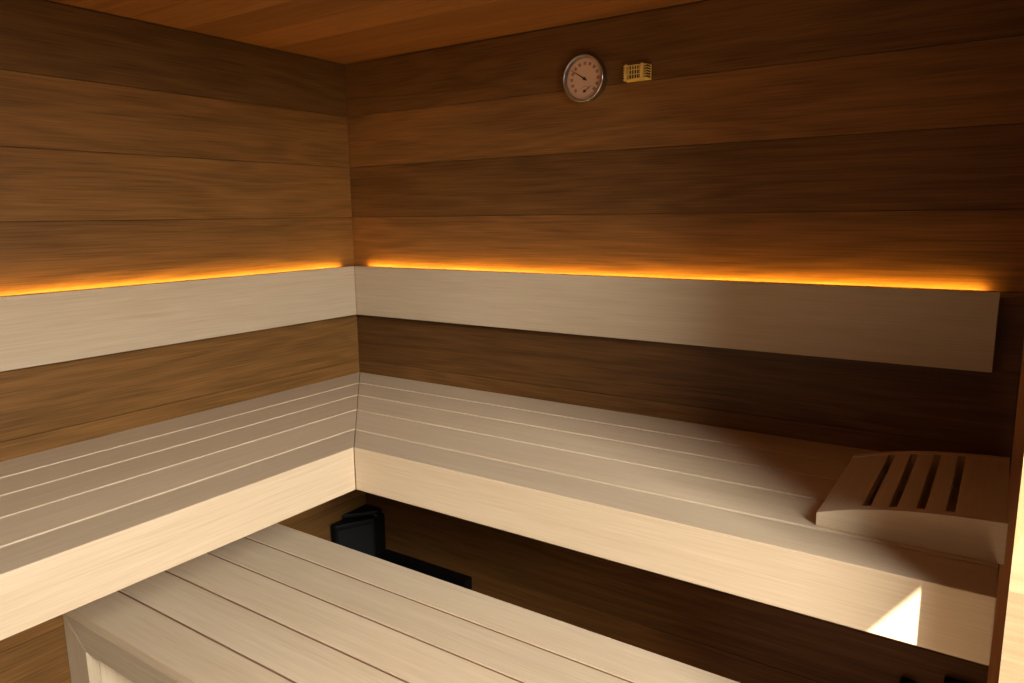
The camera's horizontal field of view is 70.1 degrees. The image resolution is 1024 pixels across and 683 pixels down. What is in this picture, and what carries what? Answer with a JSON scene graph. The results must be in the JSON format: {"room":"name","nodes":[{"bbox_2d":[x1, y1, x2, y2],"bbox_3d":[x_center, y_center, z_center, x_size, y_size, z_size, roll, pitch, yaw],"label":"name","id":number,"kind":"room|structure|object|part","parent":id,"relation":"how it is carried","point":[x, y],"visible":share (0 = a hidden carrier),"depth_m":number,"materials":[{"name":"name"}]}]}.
{"room":"sauna","nodes":[
{"label":"sauna","id":0,"kind":"room"},
{"bbox_2d":[0,0,365,682],"bbox_3d":[-1.395,0.222,1.750,0.060,2.100,2.750,6,12,34],"label":"wall","id":1,"kind":"structure","parent":0,"point":[133,152],"depth_m":2.13,"materials":[{"name":"brown wood"}]},
{"bbox_2d":[0,266,356,371],"bbox_3d":[-1.348,0.001,1.696,0.040,0.183,2.681,6,12,34],"label":"backrest","id":2,"kind":"object","parent":1,"relation":"attached to","point":[36,329],"visible":1,"depth_m":2.12,"materials":[{"name":"beige wood"}]},
{"bbox_2d":[0,372,359,640],"bbox_3d":[-1.073,0.407,1.590,0.680,0.118,2.697,6,12,34],"label":"bench","id":3,"kind":"object","parent":1,"relation":"attached to","point":[82,523],"visible":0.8,"depth_m":1.69,"materials":[{"name":"beige wood"}]},
{"bbox_2d":[43,0,708,64],"bbox_3d":[-0.466,-0.748,0.951,2.320,0.060,2.840,6,12,34],"label":"ceiling","id":4,"kind":"structure","parent":0,"point":[344,32],"depth_m":2.06,"materials":[{"name":"brown wood"}]},
{"bbox_2d":[344,0,1023,682],"bbox_3d":[0.279,0.106,2.301,2.200,2.100,0.060,6,12,34],"label":"wall","id":5,"kind":"structure","parent":0,"point":[878,143],"depth_m":2.02,"materials":[{"name":"brown wood"}]},
{"bbox_2d":[563,54,606,102],"bbox_3d":[0.213,-0.765,2.128,0.133,0.133,0.036,6,12,34],"label":"thermometer","id":6,"kind":"object","parent":5,"relation":"attached to","point":[585,75],"visible":1,"depth_m":2.12,"materials":[{"name":"metal"}]},
{"bbox_2d":[623,63,651,82],"bbox_3d":[0.348,-0.750,2.037,0.072,0.042,0.036,6,12,34],"label":"housing","id":7,"kind":"object","parent":5,"relation":"attached to","point":[642,72],"visible":1,"depth_m":2.03,"materials":[{"name":"plastic"}]},
{"bbox_2d":[354,372,997,665],"bbox_3d":[0.082,0.319,2.016,2.102,0.118,0.685,6,12,34],"label":"bench","id":8,"kind":"object","parent":5,"relation":"attached to","point":[732,511],"visible":0.76,"depth_m":1.62,"materials":[{"name":"beige wood"}]},
{"bbox_2d":[816,451,1009,564],"bbox_3d":[0.827,0.302,1.489,0.304,0.075,0.404,6,12,34],"label":"headrest cover","id":9,"kind":"object","parent":8,"relation":"on","point":[977,528],"visible":1,"depth_m":1.38,"materials":[{"name":"beige wood"}]},
{"bbox_3d":[0.720,0.330,1.334,0.304,0.075,0.022,6,12,34],"label":"rail","id":10,"kind":"part","parent":9,"relation":"part of","materials":[{"name":"beige wood"}]},
{"bbox_3d":[0.934,0.274,1.645,0.304,0.075,0.022,6,12,34],"label":"rail","id":11,"kind":"part","parent":9,"relation":"part of","materials":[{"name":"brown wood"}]},
{"bbox_2d":[355,266,999,371],"bbox_3d":[0.249,-0.110,2.220,2.045,0.183,0.040,6,12,34],"label":"backrest","id":12,"kind":"object","parent":5,"relation":"attached to","point":[938,328],"visible":0.99,"depth_m":1.99,"materials":[{"name":"beige wood"}]},
{"bbox_2d":[900,677,914,682],"bbox_3d":[1.016,0.926,1.883,0.034,0.107,0.034,6,12,34],"label":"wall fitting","id":13,"kind":"object","parent":5,"relation":"attached to","point":[902,680],"visible":1,"depth_m":1.88,"materials":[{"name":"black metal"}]},
{"bbox_2d":[944,676,967,682],"bbox_3d":[1.108,0.917,1.818,0.068,0.146,0.034,6,12,34],"label":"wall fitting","id":14,"kind":"object","parent":5,"relation":"attached to","point":[947,679],"visible":1,"depth_m":1.82,"materials":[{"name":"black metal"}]},
{"bbox_2d":[987,343,1023,682],"bbox_3d":[1.149,0.207,1.652,0.022,2.100,0.050,6,12,34],"label":"trim","id":15,"kind":"structure","parent":5,"relation":"attached to","point":[1017,456],"depth_m":1.67,"materials":[{"name":"brown wood"}]},
{"bbox_3d":[-0.447,1.368,1.305,2.200,0.030,2.750,6,12,34],"label":"floor","id":16,"kind":"structure","parent":0,"visible":0},
{"bbox_2d":[331,504,385,558],"bbox_3d":[-0.602,0.876,2.883,0.100,0.405,0.200,6,12,34],"label":"box","id":17,"kind":"object","parent":16,"relation":"on","point":[361,529],"visible":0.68,"depth_m":2.85,"materials":[{"name":"black metal"}]},
{"bbox_3d":[-0.605,0.883,2.849,0.136,0.342,0.005,-6,11,-28],"label":"panel","id":18,"kind":"part","parent":17,"relation":"part of","materials":[{"name":"black metal"}]},
{"bbox_3d":[-0.592,0.679,2.881,0.086,0.016,0.135,6,12,34],"label":"lid","id":19,"kind":"part","parent":17,"relation":"part of","materials":[{"name":"black metal"}]},
{"bbox_2d":[63,523,738,682],"bbox_3d":[-0.343,0.996,1.849,1.696,0.515,0.670,6,12,34],"label":"bench","id":20,"kind":"object","parent":16,"relation":"on","point":[275,603],"visible":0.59,"depth_m":1.88,"materials":[{"name":"beige wood"}]},
{"bbox_2d":[380,549,471,589],"bbox_3d":[-0.336,0.970,2.813,0.427,0.238,0.045,6,12,34],"label":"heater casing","id":21,"kind":"object","parent":16,"relation":"on","point":[438,572],"visible":0.07,"depth_m":2.77,"materials":[{"name":"black metal"}]},
{"label":"outside","id":22,"kind":"structure","parent":0,"visible":0},
{"bbox_2d":[1013,459,1023,552],"bbox_3d":[1.983,-0.281,3.530,1.070,2.400,0.590,6,12,34],"label":"wall","id":23,"kind":"structure","parent":22,"point":[1019,531],"depth_m":3.36,"materials":[{"name":"beige paint"}]},
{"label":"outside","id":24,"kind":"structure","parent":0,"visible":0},
{"bbox_2d":[999,533,1023,682],"bbox_3d":[1.566,1.262,1.768,6.000,0.030,8.296,6,12,34],"label":"floor","id":25,"kind":"structure","parent":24,"point":[1012,658],"depth_m":2.74,"materials":[{"name":"beige wood"}]}
]}

